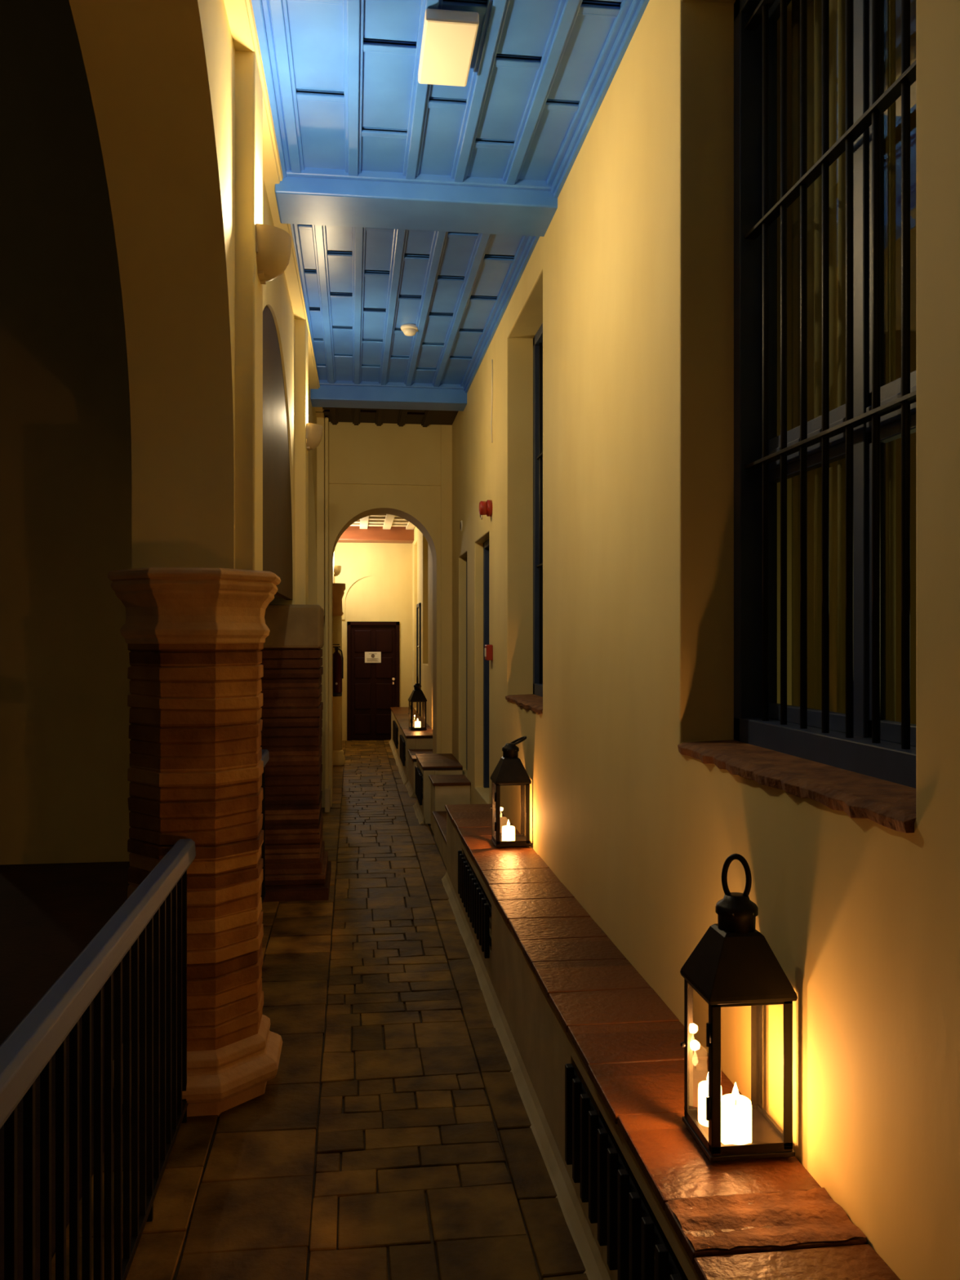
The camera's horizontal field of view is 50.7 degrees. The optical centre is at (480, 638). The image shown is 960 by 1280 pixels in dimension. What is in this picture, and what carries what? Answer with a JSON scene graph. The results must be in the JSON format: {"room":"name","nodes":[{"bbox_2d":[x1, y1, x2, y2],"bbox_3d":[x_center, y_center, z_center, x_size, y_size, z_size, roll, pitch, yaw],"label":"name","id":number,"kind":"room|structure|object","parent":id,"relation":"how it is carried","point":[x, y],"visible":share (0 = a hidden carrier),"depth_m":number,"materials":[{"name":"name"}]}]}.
{"room":"arcaded corridor","nodes":[
{"label":"arcaded corridor","id":0,"kind":"room"},
{"bbox_2d":[0,0,131,864],"bbox_3d":[-2.667,-1.575,7.577,1.810,6.450,0.200,0,0,-7],"label":"wall","id":1,"kind":"structure","parent":0,"point":[65,436],"depth_m":7.42,"materials":[{"name":"beige paint"}]},
{"bbox_2d":[68,0,324,616],"bbox_3d":[-1.087,-0.325,4.248,0.420,3.950,11.904,0,0,-6],"label":"wall","id":2,"kind":"structure","parent":0,"point":[175,86],"depth_m":3.51,"materials":[{"name":"beige paint"}]},
{"bbox_2d":[255,223,291,284],"bbox_3d":[-0.765,-1.415,3.774,0.122,0.160,0.237,0,0,-7],"label":"wall sconce","id":3,"kind":"object","parent":2,"relation":"attached to","point":[273,243],"visible":1,"depth_m":3.69,"materials":[{"name":"ceramic"}]},
{"bbox_2d":[262,306,293,599],"bbox_3d":[-1.093,-0.955,5.275,0.038,1.410,2.721,0,0,-6],"label":"arched window","id":4,"kind":"structure","parent":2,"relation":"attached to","point":[277,496],"depth_m":5.32,"materials":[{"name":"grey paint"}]},
{"bbox_2d":[245,0,324,410],"bbox_3d":[-0.867,-2.155,4.124,0.131,0.090,11.601,0,0,-7],"label":"trim","id":5,"kind":"structure","parent":2,"relation":"attached to","point":[249,4],"depth_m":4.07,"materials":[{"name":"beige paint"}]},
{"bbox_2d":[306,422,322,451],"bbox_3d":[-1.117,-1.350,6.834,0.107,0.160,0.206,0,0,-7],"label":"wall sconce","id":6,"kind":"object","parent":2,"relation":"attached to","point":[313,431],"visible":1,"depth_m":6.76,"materials":[{"name":"paint"}]},
{"bbox_2d":[324,417,330,812],"bbox_3d":[-1.463,-0.225,9.727,0.048,3.750,0.286,0,0,-7],"label":"pilaster","id":7,"kind":"object","parent":2,"relation":"attached to","point":[327,788],"visible":1,"depth_m":9.61,"materials":[{"name":"beige paint"}]},
{"bbox_2d":[0,739,588,1279],"bbox_3d":[-3.818,1.708,7.157,8.200,0.124,18.351,0,0,-7],"label":"floor","id":8,"kind":"structure","parent":0,"point":[391,1137],"depth_m":3.58,"materials":[{"name":"stone"}]},
{"bbox_2d":[0,839,195,1279],"bbox_3d":[-0.847,1.171,2.142,0.068,0.957,2.740,0,0,-7],"label":"railing","id":9,"kind":"object","parent":8,"relation":"on","point":[152,921],"visible":0.89,"depth_m":2.28,"materials":[{"name":"black metal"}]},
{"bbox_2d":[107,567,282,1116],"bbox_3d":[-1.042,0.709,3.739,0.601,1.902,0.600,0,0,-7],"label":"brick pillar","id":10,"kind":"structure","parent":8,"relation":"on","point":[195,637],"depth_m":3.54,"materials":[{"name":"brick"}]},
{"bbox_2d":[260,749,269,903],"bbox_3d":[-1.206,1.171,5.175,0.068,0.957,2.310,0,0,-7],"label":"railing","id":11,"kind":"object","parent":8,"relation":"on","point":[265,755],"visible":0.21,"depth_m":6.20,"materials":[{"name":"black metal"}]},
{"bbox_2d":[260,604,331,902],"bbox_3d":[-1.275,0.723,6.744,0.545,1.875,0.780,0,0,-7],"label":"brick pillar","id":12,"kind":"structure","parent":8,"relation":"on","point":[298,868],"depth_m":6.44,"materials":[{"name":"brick"}]},
{"bbox_2d":[333,582,345,765],"bbox_3d":[-1.870,0.470,13.170,0.240,2.360,0.240,0,0,-7],"label":"column","id":13,"kind":"structure","parent":8,"relation":"on","point":[339,759],"depth_m":13.10,"materials":[{"name":"beige paint"}]},
{"bbox_2d":[389,706,432,784],"bbox_3d":[-0.970,1.376,13.812,0.390,0.556,4.750,0,0,-7],"label":"bench","id":14,"kind":"object","parent":8,"relation":"on","point":[402,740],"visible":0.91,"depth_m":12.43,"materials":[{"name":"paint"}]},
{"bbox_2d":[392,720,398,748],"bbox_3d":[-1.183,1.345,14.213,0.034,0.281,1.300,0,0,-7],"label":"grille","id":15,"kind":"object","parent":14,"relation":"attached to","point":[395,725],"depth_m":13.90,"materials":[{"name":"black metal"}]},
{"bbox_2d":[400,734,405,765],"bbox_3d":[-0.932,1.345,12.204,0.034,0.281,0.950,0,0,-7],"label":"grille","id":16,"kind":"object","parent":14,"relation":"attached to","point":[402,740],"depth_m":12.08,"materials":[{"name":"black metal"}]},
{"bbox_2d":[408,675,426,730],"bbox_3d":[-0.752,0.773,12.150,0.204,0.652,0.200,0,0,-13],"label":"candle lantern","id":17,"kind":"object","parent":14,"relation":"on","point":[417,695],"visible":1,"depth_m":12.08,"materials":[{"name":"black metal"}]},
{"bbox_2d":[414,718,420,727],"bbox_3d":[-0.746,1.014,12.121,0.072,0.114,0.072,0,0,-7],"label":"pillar candle","id":18,"kind":"object","parent":17,"relation":"on","point":[417,724],"visible":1,"depth_m":12.09,"materials":[{"name":"white wax"}]},
{"bbox_2d":[405,749,432,797],"bbox_3d":[-0.605,1.452,10.980,0.370,0.406,0.900,0,0,-7],"label":"bench","id":19,"kind":"object","parent":8,"relation":"on","point":[410,786],"visible":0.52,"depth_m":10.96,"materials":[{"name":"paint"}]},
{"bbox_2d":[413,753,462,824],"bbox_3d":[-0.411,1.397,9.505,0.390,0.516,1.005,0,0,-7],"label":"bench","id":20,"kind":"object","parent":8,"relation":"on","point":[427,764],"visible":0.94,"depth_m":9.12,"materials":[{"name":"paint"}]},
{"bbox_2d":[414,765,422,805],"bbox_3d":[-0.569,1.369,9.468,0.034,0.271,0.770,0,0,-7],"label":"grille","id":21,"kind":"object","parent":20,"relation":"attached to","point":[418,771],"depth_m":9.31,"materials":[{"name":"black metal"}]},
{"bbox_2d":[432,811,446,867],"bbox_3d":[-0.147,1.539,7.679,0.320,0.222,1.405,0,0,-7],"label":"step","id":22,"kind":"structure","parent":8,"relation":"on","point":[440,817],"depth_m":7.80,"materials":[{"name":"paint"}]},
{"bbox_2d":[428,774,471,834],"bbox_3d":[-0.261,1.423,8.622,0.313,0.455,0.485,0,0,-7],"label":"bench","id":23,"kind":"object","parent":8,"relation":"on","point":[446,789],"depth_m":8.40,"materials":[{"name":"paint"}]},
{"bbox_2d":[441,804,900,1279],"bbox_3d":[0.419,1.394,2.935,0.375,0.521,8.120,0,0,-7],"label":"bench","id":24,"kind":"object","parent":8,"relation":"on","point":[595,1055],"visible":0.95,"depth_m":2.72,"materials":[{"name":"paint"}]},
{"bbox_2d":[457,850,491,958],"bbox_3d":[-0.037,1.369,5.337,0.034,0.251,1.300,0,0,-7],"label":"grille","id":25,"kind":"object","parent":24,"relation":"attached to","point":[476,904],"depth_m":5.12,"materials":[{"name":"black metal"}]},
{"bbox_2d":[475,875,491,908],"bbox_3d":[0.064,1.350,5.349,0.015,0.220,1.300,0,0,-7],"label":"vent","id":26,"kind":"object","parent":24,"relation":"attached to","point":[480,885],"depth_m":5.60,"materials":[{"name":"black metal"}]},
{"bbox_2d":[489,736,531,848],"bbox_3d":[0.167,0.841,5.594,0.204,0.594,0.200,0,0,-7],"label":"candle lantern","id":27,"kind":"object","parent":24,"relation":"on","point":[509,770],"visible":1,"depth_m":5.52,"materials":[{"name":"black metal"}]},
{"bbox_2d":[502,820,515,840],"bbox_3d":[0.155,1.050,5.538,0.072,0.119,0.072,0,0,-7],"label":"pillar candle","id":28,"kind":"object","parent":27,"relation":"on","point":[508,831],"visible":1,"depth_m":5.51,"materials":[{"name":"white wax"}]},
{"bbox_2d":[490,835,530,848],"bbox_3d":[0.169,1.124,5.594,0.192,0.028,0.192,0,0,-7],"label":"tray","id":29,"kind":"object","parent":27,"relation":"on","point":[520,841],"depth_m":5.51,"materials":[{"name":"black metal"}]},
{"bbox_2d":[564,1063,683,1279],"bbox_3d":[0.350,1.375,2.246,0.034,0.281,1.470,0,0,-7],"label":"grille","id":30,"kind":"object","parent":24,"relation":"attached to","point":[636,1249],"depth_m":2.43,"materials":[{"name":"black metal"}]},
{"bbox_2d":[680,853,797,1162],"bbox_3d":[0.580,0.812,2.295,0.204,0.652,0.200,0,0,-7],"label":"candle lantern","id":31,"kind":"object","parent":24,"relation":"on","point":[733,964],"visible":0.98,"depth_m":2.23,"materials":[{"name":"black metal"}]},
{"bbox_2d":[697,1072,721,1127],"bbox_3d":[0.528,1.048,2.324,0.054,0.124,0.054,0,0,-7],"label":"pillar candle","id":32,"kind":"object","parent":31,"relation":"in","point":[703,1086],"visible":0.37,"depth_m":2.31,"materials":[{"name":"white wax"}]},
{"bbox_2d":[720,1083,751,1145],"bbox_3d":[0.565,1.046,2.237,0.070,0.129,0.070,0,0,-7],"label":"pillar candle","id":33,"kind":"object","parent":31,"relation":"in","point":[735,1108],"visible":0.92,"depth_m":2.21,"materials":[{"name":"white wax"}]},
{"bbox_2d":[682,1108,795,1162],"bbox_3d":[0.582,1.124,2.295,0.192,0.028,0.192,0,0,-7],"label":"tray","id":34,"kind":"object","parent":31,"relation":"on","point":[767,1140],"depth_m":2.22,"materials":[{"name":"black metal"}]},
{"bbox_2d":[333,551,334,582],"bbox_3d":[-2.122,-0.150,13.415,0.300,3.600,6.150,0,0,-7],"label":"wall","id":35,"kind":"structure","parent":0,"point":[334,551],"depth_m":14.94,"materials":[{"name":"beige paint"}]},
{"bbox_2d":[333,565,341,576],"bbox_3d":[-2.165,-1.020,15.400,0.107,0.160,0.206,0,0,-7],"label":"wall sconce","id":36,"kind":"object","parent":35,"relation":"attached to","point":[337,569],"visible":1,"depth_m":15.32,"materials":[{"name":"paint"}]},
{"bbox_2d":[333,644,343,696],"bbox_3d":[-1.778,0.396,12.572,0.139,0.648,0.149,0,0,-30],"label":"fire extinguisher","id":37,"kind":"object","parent":35,"relation":"attached to","point":[338,659],"visible":0.91,"depth_m":12.52,"materials":[{"name":"red metal"}]},
{"bbox_2d":[334,542,412,740],"bbox_3d":[-1.712,-0.150,16.499,1.900,3.600,0.333,0,0,-7],"label":"wall","id":38,"kind":"structure","parent":0,"point":[377,577],"depth_m":16.37,"materials":[{"name":"beige paint"}]},
{"bbox_2d":[346,621,399,740],"bbox_3d":[-1.726,0.690,16.387,0.845,1.920,0.150,0,0,-7],"label":"door","id":39,"kind":"structure","parent":38,"relation":"in","point":[372,688],"depth_m":16.38,"materials":[{"name":"brown wood"}]},
{"bbox_2d":[364,652,381,662],"bbox_3d":[-1.731,0.307,16.368,0.260,0.175,0.008,0,0,-7],"label":"paper notice","id":40,"kind":"object","parent":39,"relation":"attached to","point":[370,657],"visible":1,"depth_m":16.36,"materials":[{"name":"beige paper"}]},
{"bbox_2d":[350,514,415,529],"bbox_3d":[-1.345,-1.780,13.563,1.500,0.140,6.250,0,0,-7],"label":"ceiling","id":41,"kind":"structure","parent":0,"point":[386,521],"depth_m":15.13,"materials":[{"name":"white wood"}]},
{"bbox_2d":[337,525,413,543],"bbox_3d":[-1.684,-1.665,16.116,1.260,0.250,0.500,0,0,-7],"label":"ceiling beam","id":42,"kind":"structure","parent":41,"relation":"attached to","point":[353,534],"depth_m":15.88,"materials":[{"name":"brown wood"}]},
{"bbox_2d":[320,422,452,807],"bbox_3d":[-0.879,-0.325,10.209,1.990,3.950,0.522,0,0,-7],"label":"wall","id":43,"kind":"structure","parent":0,"point":[405,472],"depth_m":9.98,"materials":[{"name":"beige paint"}]},
{"bbox_2d":[251,0,649,426],"bbox_3d":[-0.242,-2.206,4.354,1.500,0.248,11.900,0,0,-7],"label":"ceiling","id":44,"kind":"structure","parent":0,"point":[345,92],"depth_m":4.35,"materials":[{"name":"blue wood"}]},
{"bbox_2d":[310,379,466,411],"bbox_3d":[-0.784,-2.132,8.761,1.340,0.235,0.360,0,0,-7],"label":"ceiling beam","id":45,"kind":"structure","parent":44,"relation":"attached to","point":[342,393],"depth_m":8.63,"materials":[{"name":"blue paint"}]},
{"bbox_2d":[400,323,417,336],"bbox_3d":[-0.488,-2.137,7.044,0.130,0.066,0.130,0,0,-7],"label":"smoke detector","id":46,"kind":"object","parent":44,"relation":"attached to","point":[408,329],"visible":0.98,"depth_m":7.00,"materials":[{"name":"beige plastic"}]},
{"bbox_2d":[275,167,557,236],"bbox_3d":[-0.306,-2.155,4.940,1.340,0.190,0.420,0,0,-7],"label":"ceiling beam","id":47,"kind":"structure","parent":44,"relation":"attached to","point":[312,196],"depth_m":4.81,"materials":[{"name":"blue paint"}]},
{"bbox_2d":[417,8,479,86],"bbox_3d":[-0.118,-2.132,3.643,0.184,0.075,0.400,0,0,-7],"label":"ceiling light","id":48,"kind":"object","parent":44,"relation":"attached to","point":[449,37],"visible":0.96,"depth_m":3.58,"materials":[{"name":"beige plastic"}]},
{"bbox_2d":[412,0,959,1279],"bbox_3d":[0.227,-0.325,7.612,0.440,3.950,18.250,0,0,-7],"label":"wall","id":49,"kind":"structure","parent":0,"point":[629,282],"depth_m":3.05,"materials":[{"name":"beige paint"}]},
{"bbox_2d":[416,603,421,715],"bbox_3d":[-0.862,0.300,14.631,0.108,1.600,0.650,0,0,-7],"label":"door","id":50,"kind":"structure","parent":49,"relation":"in","point":[419,605],"depth_m":14.32,"materials":[{"name":"blue paint"}]},
{"bbox_2d":[460,520,462,531],"bbox_3d":[-0.168,-1.010,9.100,0.014,0.096,0.096,0,0,-7],"label":"plaque","id":51,"kind":"object","parent":49,"relation":"attached to","point":[461,522],"visible":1,"depth_m":9.06,"materials":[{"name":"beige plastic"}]},
{"bbox_2d":[466,557,466,769],"bbox_3d":[-0.049,0.235,9.054,0.108,1.970,0.700,0,0,-7],"label":"door","id":52,"kind":"structure","parent":49,"relation":"in","point":[466,557],"depth_m":9.37,"materials":[{"name":"blue paint"}]},
{"bbox_2d":[479,499,492,516],"bbox_3d":[0.039,-0.920,7.160,0.085,0.116,0.116,0,0,-7],"label":"fire alarm sounder","id":53,"kind":"object","parent":49,"relation":"attached to","point":[485,507],"visible":1,"depth_m":7.12,"materials":[{"name":"red plastic"}]},
{"bbox_2d":[483,538,488,787],"bbox_3d":[0.117,0.215,7.734,0.108,1.970,0.880,0,0,-7],"label":"door","id":54,"kind":"structure","parent":49,"relation":"in","point":[486,544],"depth_m":8.12,"materials":[{"name":"blue paint"}]},
{"bbox_2d":[484,644,493,660],"bbox_3d":[0.060,0.100,7.138,0.049,0.110,0.110,0,0,-7],"label":"alarm pull station","id":55,"kind":"object","parent":49,"relation":"attached to","point":[488,648],"visible":1,"depth_m":7.08,"materials":[{"name":"red plastic"}]},
{"bbox_2d":[490,359,493,442],"bbox_3d":[0.083,-1.659,7.105,0.009,0.581,0.048,0,0,-7],"label":"cable","id":56,"kind":"object","parent":49,"relation":"attached to","point":[491,359],"visible":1,"depth_m":7.08,"materials":[{"name":"beige plastic"}]},
{"bbox_2d":[505,323,542,714],"bbox_3d":[0.374,-0.756,5.847,0.295,2.308,1.210,0,0,-7],"label":"window","id":57,"kind":"structure","parent":49,"relation":"in","point":[534,702],"depth_m":6.40,"materials":[{"name":"blue paint"}]},
{"bbox_2d":[536,342,542,684],"bbox_3d":[0.441,-0.782,5.855,0.034,2.145,1.150,0,0,-7],"label":"window grille","id":58,"kind":"object","parent":57,"relation":"attached to","point":[540,457],"visible":0.23,"depth_m":6.34,"materials":[{"name":"black metal"}]},
{"bbox_2d":[677,0,915,833],"bbox_3d":[0.804,-0.781,2.412,0.295,2.258,1.273,0,0,-7],"label":"window","id":59,"kind":"structure","parent":49,"relation":"in","point":[857,776],"depth_m":2.68,"materials":[{"name":"blue paint"}]},
{"bbox_2d":[744,0,915,749],"bbox_3d":[0.871,-0.807,2.420,0.034,2.095,1.213,0,0,-7],"label":"window grille","id":60,"kind":"object","parent":59,"relation":"attached to","point":[901,86],"visible":0.72,"depth_m":2.44,"materials":[{"name":"black metal"}]},
{"bbox_2d":[791,0,895,720],"bbox_3d":[0.969,-0.825,2.736,0.049,2.150,0.532,0,0,-7],"label":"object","id":61,"kind":"object","parent":49,"relation":"hanging from","point":[837,7],"visible":0.29,"depth_m":2.74,"materials":[{"name":"fabric"}]},
{"bbox_2d":[895,0,915,724],"bbox_3d":[1.408,-0.325,4.409,1.110,4.050,11.800,0,0,-7],"label":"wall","id":62,"kind":"structure","parent":0,"point":[898,2],"depth_m":4.39,"materials":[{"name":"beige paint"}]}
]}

